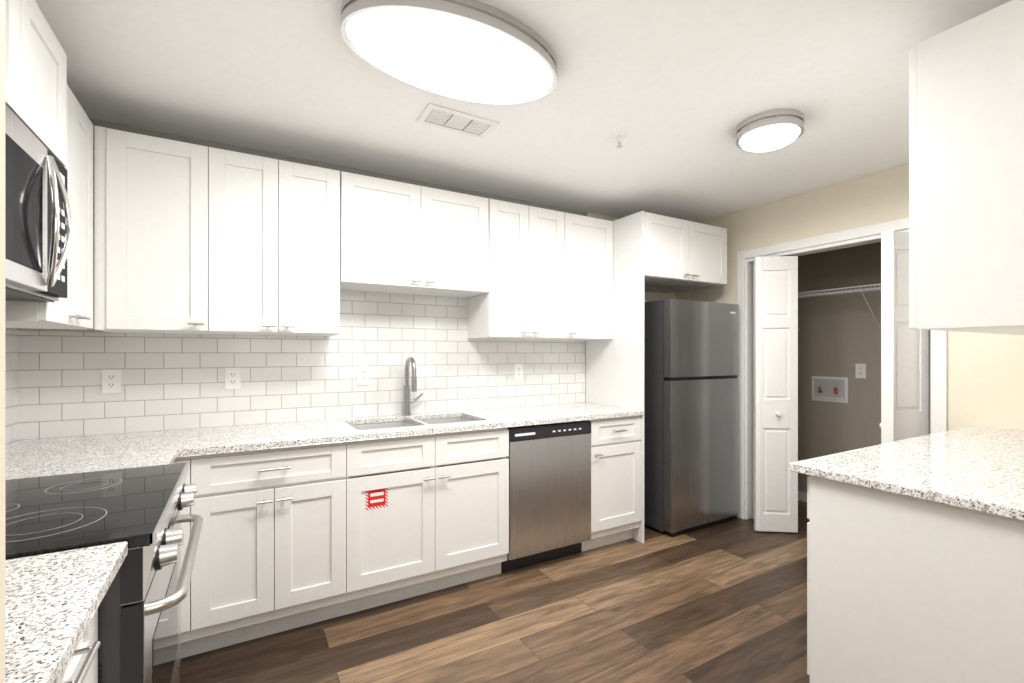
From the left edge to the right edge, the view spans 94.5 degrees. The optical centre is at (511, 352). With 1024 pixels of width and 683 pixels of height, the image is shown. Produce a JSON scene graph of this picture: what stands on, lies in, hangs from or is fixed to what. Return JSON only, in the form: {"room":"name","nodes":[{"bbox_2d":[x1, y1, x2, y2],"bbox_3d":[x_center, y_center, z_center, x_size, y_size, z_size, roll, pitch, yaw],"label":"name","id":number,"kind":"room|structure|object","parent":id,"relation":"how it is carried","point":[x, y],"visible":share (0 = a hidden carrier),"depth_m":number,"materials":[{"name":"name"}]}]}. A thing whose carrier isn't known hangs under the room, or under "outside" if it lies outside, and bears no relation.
{"room":"kitchen","nodes":[
{"label":"kitchen","id":0,"kind":"room"},
{"bbox_2d":[0,0,4,682],"bbox_3d":[-0.549,0.090,-0.018,0.773,2.440,0.120,0,0,-30],"label":"wall","id":1,"kind":"structure","parent":0,"point":[2,341],"depth_m":0.23,"materials":[{"name":"beige paint"}]},
{"bbox_2d":[89,118,586,215],"bbox_3d":[-0.155,-1.056,1.823,3.300,0.148,2.670,0,0,-30],"label":"band","id":2,"kind":"object","parent":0,"point":[148,132],"visible":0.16,"depth_m":2.76,"materials":[{"name":"white wood"}]},
{"bbox_2d":[17,150,674,401],"bbox_3d":[-0.365,0.090,3.331,4.450,2.440,0.150,0,0,-30],"label":"wall","id":3,"kind":"structure","parent":0,"point":[650,296],"depth_m":3.80,"materials":[{"name":"beige paint"}]},
{"bbox_2d":[94,126,120,332],"bbox_3d":[-1.862,-0.540,2.186,0.040,0.880,0.324,0,0,-30],"label":"upper cabinet","id":4,"kind":"object","parent":3,"relation":"attached to","point":[99,228],"visible":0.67,"depth_m":2.05,"materials":[{"name":"white wood"}]},
{"bbox_2d":[106,128,210,333],"bbox_3d":[-1.672,-0.540,2.271,0.374,0.880,0.368,0,0,-30],"label":"upper cabinet","id":5,"kind":"object","parent":3,"relation":"attached to","point":[156,234],"visible":0.94,"depth_m":2.14,"materials":[{"name":"white wood"}]},
{"bbox_2d":[208,147,339,335],"bbox_3d":[-1.253,-0.540,2.514,0.596,0.880,0.368,0,0,-30],"label":"upper cabinet","id":6,"kind":"object","parent":3,"relation":"attached to","point":[273,246],"visible":1,"depth_m":2.37,"materials":[{"name":"white wood"}]},
{"bbox_2d":[18,290,584,439],"bbox_3d":[-0.830,0.021,2.971,3.270,0.808,0.007,0,0,-30],"label":"tile","id":7,"kind":"structure","parent":3,"relation":"attached to","point":[172,381],"depth_m":2.72,"materials":[{"name":"white tile"}]},
{"bbox_2d":[102,369,120,392],"bbox_3d":[-1.956,0.138,2.310,0.072,0.116,0.008,0,0,-30],"label":"electrical outlet","id":8,"kind":"object","parent":7,"relation":"attached to","point":[111,380],"visible":1,"depth_m":2.31,"materials":[{"name":"white plastic"}]},
{"bbox_2d":[225,368,240,388],"bbox_3d":[-1.514,0.138,2.566,0.072,0.116,0.008,0,0,-30],"label":"electrical outlet","id":9,"kind":"object","parent":7,"relation":"attached to","point":[232,378],"visible":1,"depth_m":2.56,"materials":[{"name":"white plastic"}]},
{"bbox_2d":[357,366,368,384],"bbox_3d":[-0.915,0.138,2.913,0.072,0.116,0.008,0,0,-30],"label":"electrical outlet","id":10,"kind":"object","parent":7,"relation":"attached to","point":[362,375],"visible":1,"depth_m":2.91,"materials":[{"name":"white plastic"}]},
{"bbox_2d":[514,364,522,379],"bbox_3d":[0.049,0.138,3.472,0.072,0.116,0.008,0,0,-30],"label":"electrical outlet","id":11,"kind":"object","parent":7,"relation":"attached to","point":[518,371],"visible":1,"depth_m":3.47,"materials":[{"name":"white plastic"}]},
{"bbox_2d":[340,171,488,297],"bbox_3d":[-0.606,-0.680,2.889,0.890,0.600,0.368,0,0,-30],"label":"upper cabinet","id":12,"kind":"object","parent":3,"relation":"attached to","point":[401,237],"visible":0.98,"depth_m":2.74,"materials":[{"name":"white wood"}]},
{"bbox_2d":[468,199,563,339],"bbox_3d":[0.038,-0.540,3.262,0.587,0.880,0.368,0,0,-30],"label":"upper cabinet","id":13,"kind":"object","parent":3,"relation":"attached to","point":[523,298],"visible":0.96,"depth_m":3.12,"materials":[{"name":"white wood"}]},
{"bbox_2d":[544,213,612,340],"bbox_3d":[0.485,-0.540,3.521,0.446,0.880,0.368,0,0,-30],"label":"upper cabinet","id":14,"kind":"object","parent":3,"relation":"attached to","point":[588,278],"visible":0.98,"depth_m":3.40,"materials":[{"name":"white wood"}]},
{"bbox_2d":[644,212,726,292],"bbox_3d":[1.155,-0.757,3.742,0.897,0.445,0.658,0,0,-30],"label":"upper cabinet","id":15,"kind":"object","parent":3,"relation":"attached to","point":[682,255],"visible":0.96,"depth_m":3.49,"materials":[{"name":"white wood"}]},
{"bbox_2d":[179,500,809,682],"bbox_3d":[1.044,1.350,1.639,5.590,0.080,4.590,0,0,-30],"label":"floor","id":16,"kind":"structure","parent":0,"point":[725,602],"depth_m":2.25,"materials":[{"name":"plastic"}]},
{"bbox_2d":[57,609,100,682],"bbox_3d":[-0.987,0.868,0.627,0.655,0.884,0.476,0,0,-30],"label":"base cabinet","id":17,"kind":"object","parent":16,"relation":"on","point":[81,666],"visible":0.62,"depth_m":0.86,"materials":[{"name":"white wood"}]},
{"bbox_2d":[5,463,202,682],"bbox_3d":[-1.251,0.850,1.196,0.758,0.920,0.763,0,0,-30],"label":"range","id":18,"kind":"object","parent":16,"relation":"on","point":[138,510],"visible":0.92,"depth_m":1.13,"materials":[{"name":"grey glass"}]},
{"bbox_2d":[173,456,191,657],"bbox_3d":[-1.792,0.868,2.058,0.697,0.884,0.615,0,0,-30],"label":"base cabinet","id":19,"kind":"object","parent":16,"relation":"on","point":[186,645],"visible":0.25,"depth_m":1.96,"materials":[{"name":"white wood"}]},
{"bbox_2d":[191,442,345,654],"bbox_3d":[-1.211,0.868,2.372,0.623,0.884,0.655,0,0,-30],"label":"base cabinet","id":20,"kind":"object","parent":16,"relation":"on","point":[270,557],"visible":0.96,"depth_m":2.11,"materials":[{"name":"white wood"}]},
{"bbox_2d":[343,428,508,614],"bbox_3d":[-0.552,0.868,2.755,0.902,0.884,0.653,0,0,-30],"label":"base cabinet","id":21,"kind":"object","parent":16,"relation":"on","point":[420,520],"visible":0.88,"depth_m":2.48,"materials":[{"name":"white wood"}]},
{"bbox_2d":[5,402,643,479],"bbox_3d":[-0.598,0.410,2.568,3.271,0.030,0.920,0,0,-30],"label":"countertop","id":22,"kind":"structure","parent":21,"relation":"on","point":[28,458],"depth_m":2.21,"materials":[{"name":"stone"}]},
{"bbox_2d":[351,417,473,474],"bbox_3d":[-0.562,0.566,2.784,0.786,0.279,0.436,0,0,-30],"label":"undermount sink","id":23,"kind":"object","parent":22,"relation":"in","point":[402,423],"visible":0.04,"depth_m":2.94,"materials":[{"name":"silver metal"}]},
{"bbox_2d":[402,356,422,415],"bbox_3d":[-0.603,0.208,2.969,0.134,0.374,0.187,0,0,-30],"label":"faucet","id":24,"kind":"object","parent":22,"relation":"on","point":[407,401],"visible":1,"depth_m":2.98,"materials":[{"name":"silver metal"}]},
{"bbox_2d":[501,420,590,572],"bbox_3d":[0.097,0.873,3.137,0.596,0.875,0.608,0,0,-30],"label":"dishwasher","id":25,"kind":"object","parent":16,"relation":"on","point":[549,492],"visible":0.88,"depth_m":2.87,"materials":[{"name":"grey metal"}]},
{"bbox_2d":[582,415,641,551],"bbox_3d":[0.555,0.868,3.396,0.449,0.884,0.655,0,0,-30],"label":"base cabinet","id":26,"kind":"object","parent":16,"relation":"on","point":[616,480],"visible":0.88,"depth_m":3.15,"materials":[{"name":"white wood"}]},
{"bbox_2d":[586,211,643,542],"bbox_3d":[0.752,0.165,3.525,0.018,2.290,0.616,0,0,-30],"label":"panel","id":27,"kind":"object","parent":16,"relation":"on","point":[615,371],"visible":0.56,"depth_m":3.40,"materials":[{"name":"white wood"}]},
{"bbox_2d":[644,299,737,536],"bbox_3d":[1.284,0.465,3.793,0.757,1.690,0.646,0,0,-30],"label":"refrigerator","id":28,"kind":"object","parent":16,"relation":"on","point":[690,418],"visible":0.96,"depth_m":3.47,"materials":[{"name":"grey metal"}]},
{"bbox_2d":[807,476,809,674],"bbox_3d":[1.469,0.868,1.603,0.610,0.884,0.655,0,0,-30],"label":"base cabinet","id":29,"kind":"object","parent":16,"relation":"on","point":[808,576],"visible":0.02,"depth_m":1.70,"materials":[{"name":"white wood"}]},
{"bbox_2d":[789,426,1023,520],"bbox_3d":[1.913,0.410,1.858,1.743,0.030,0.653,0,0,-30],"label":"countertop","id":30,"kind":"structure","parent":29,"relation":"on","point":[978,468],"depth_m":1.63,"materials":[{"name":"stone"}]},
{"bbox_2d":[810,475,1023,682],"bbox_3d":[1.211,0.868,1.420,0.020,0.884,0.597,0,0,-30],"label":"base cabinet","id":31,"kind":"object","parent":16,"relation":"on","point":[905,589],"visible":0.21,"depth_m":1.42,"materials":[{"name":"white wood"}]},
{"bbox_2d":[35,0,1010,222],"bbox_3d":[1.044,-1.180,1.639,5.590,0.100,4.590,0,0,-30],"label":"ceiling","id":32,"kind":"structure","parent":0,"point":[677,92],"depth_m":2.06,"materials":[{"name":"white paint"}]},
{"bbox_2d":[341,0,556,104],"bbox_3d":[-0.197,-1.077,1.735,0.820,0.104,0.470,0,0,-30],"label":"oval ceiling light","id":33,"kind":"object","parent":32,"relation":"attached to","point":[476,51],"visible":1,"depth_m":1.62,"materials":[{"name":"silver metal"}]},
{"bbox_2d":[416,103,499,138],"bbox_3d":[-0.264,-1.126,2.309,0.360,0.007,0.190,0,0,-30],"label":"ceiling vent","id":34,"kind":"object","parent":32,"relation":"in","point":[441,117],"visible":1,"depth_m":2.30,"materials":[{"name":"white plastic"}]},
{"bbox_2d":[613,132,625,147],"bbox_3d":[0.557,-1.098,2.450,0.070,0.062,0.070,0,0,-30],"label":"sprinkler head","id":35,"kind":"object","parent":32,"relation":"attached to","point":[619,136],"visible":0.98,"depth_m":2.44},
{"bbox_2d":[736,109,803,151],"bbox_3d":[1.269,-1.077,2.337,0.296,0.104,0.296,0,0,-30],"label":"round ceiling light","id":36,"kind":"object","parent":32,"relation":"attached to","point":[772,130],"visible":1,"depth_m":2.25,"materials":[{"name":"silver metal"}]},
{"bbox_2d":[675,163,1023,518],"bbox_3d":[2.596,0.090,2.540,0.120,2.440,4.190,0,0,-30],"label":"wall","id":37,"kind":"structure","parent":0,"point":[875,198],"depth_m":2.93,"materials":[{"name":"beige paint"}]},
{"bbox_2d":[753,256,797,532],"bbox_3d":[1.888,0.298,3.514,0.258,2.000,0.344,0,0,-30],"label":"bifold leaf","id":38,"kind":"object","parent":37,"relation":"attached to","point":[775,385],"visible":1,"depth_m":3.44,"materials":[{"name":"white wood"}]},
{"bbox_2d":[737,217,946,519],"bbox_3d":[2.175,0.253,3.249,0.138,2.115,1.290,0,0,-30],"label":"trim","id":39,"kind":"structure","parent":37,"relation":"attached to","point":[938,380],"depth_m":3.57,"materials":[{"name":"white wood"}]},
{"bbox_2d":[880,230,928,443],"bbox_3d":[2.278,0.298,2.794,0.288,2.000,0.200,0,0,-30],"label":"bifold leaf","id":40,"kind":"object","parent":37,"relation":"attached to","point":[904,381],"visible":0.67,"depth_m":2.75,"materials":[{"name":"white wood"}]},
{"bbox_2d":[798,242,929,492],"bbox_3d":[2.908,0.090,3.697,0.100,2.440,1.920,0,0,-30],"label":"wall","id":41,"kind":"structure","parent":0,"point":[839,335],"depth_m":3.92,"materials":[{"name":"beige paint"}]},
{"bbox_2d":[798,491,806,502],"bbox_3d":[2.859,1.268,3.668,0.015,0.085,1.720,0,0,-30],"label":"baseboard","id":42,"kind":"structure","parent":41,"relation":"attached to","point":[802,496],"depth_m":4.16,"materials":[{"name":"white wood"}]},
{"bbox_2d":[812,376,847,402],"bbox_3d":[2.662,0.305,3.982,0.039,0.210,0.280,0,0,-30],"label":"washer outlet box","id":43,"kind":"object","parent":41,"relation":"attached to","point":[831,389],"visible":1,"depth_m":3.98,"materials":[{"name":"white plastic"}]},
{"bbox_2d":[798,284,880,331],"bbox_3d":[2.707,-0.341,3.581,0.364,0.307,1.712,0,0,-30],"label":"wire shelf","id":44,"kind":"object","parent":41,"relation":"attached to","point":[846,291],"visible":0.35,"depth_m":3.67,"materials":[{"name":"white metal"}]},
{"bbox_2d":[855,364,865,377],"bbox_3d":[2.793,0.144,3.788,0.008,0.116,0.072,0,0,-30],"label":"electrical outlet","id":45,"kind":"object","parent":41,"relation":"attached to","point":[860,370],"visible":1,"depth_m":3.79,"materials":[{"name":"white plastic"}]},
{"bbox_3d":[-1.254,0.090,0.279,0.150,2.440,4.540,0,0,-30],"label":"wall","id":46,"kind":"structure","parent":0,"visible":0},
{"bbox_2d":[5,329,17,444],"bbox_3d":[-1.578,0.161,0.994,0.007,0.528,2.663,0,0,-30],"label":"tile","id":47,"kind":"structure","parent":46,"relation":"attached to","point":[11,386],"depth_m":2.08,"materials":[{"name":"white tile"}]},
{"bbox_2d":[5,0,66,166],"bbox_3d":[-1.434,-0.792,1.127,0.382,0.375,0.762,0,0,-30],"label":"upper cabinet","id":48,"kind":"object","parent":46,"relation":"attached to","point":[35,79],"visible":0.75,"depth_m":1.33,"materials":[{"name":"white wood"}]},
{"bbox_2d":[5,104,72,301],"bbox_3d":[-1.414,-0.383,1.138,0.427,0.438,0.758,0,0,-30],"label":"microwave","id":49,"kind":"object","parent":48,"relation":"attached to","point":[38,227],"visible":1,"depth_m":1.30,"materials":[{"name":"silver metal"}]},
{"bbox_2d":[5,85,92,329],"bbox_3d":[-1.777,-0.540,1.703,0.368,0.880,0.574,0,0,-30],"label":"upper cabinet","id":50,"kind":"object","parent":46,"relation":"attached to","point":[73,309],"visible":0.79,"depth_m":1.81,"materials":[{"name":"white wood"}]},
{"bbox_3d":[2.167,0.090,1.556,1.610,2.440,0.120,0,0,-30],"label":"wall","id":51,"kind":"structure","parent":0,"visible":0},
{"bbox_2d":[909,0,1023,333],"bbox_3d":[1.640,-0.513,1.536,0.762,0.880,0.368,0,0,-30],"label":"upper cabinet","id":52,"kind":"object","parent":51,"relation":"attached to","point":[966,176],"visible":1,"depth_m":1.35,"materials":[{"name":"white wood"}]},
{"bbox_3d":[-0.748,0.868,0.215,0.655,0.884,0.477,0,0,-30],"label":"base cabinet","id":53,"kind":"object","parent":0,"visible":0},
{"bbox_2d":[5,542,127,682],"bbox_3d":[-0.858,0.410,0.421,0.662,0.030,0.946,0,0,-30],"label":"countertop","id":54,"kind":"structure","parent":53,"relation":"on","point":[53,601],"depth_m":0.75,"materials":[{"name":"stone"}]}
]}

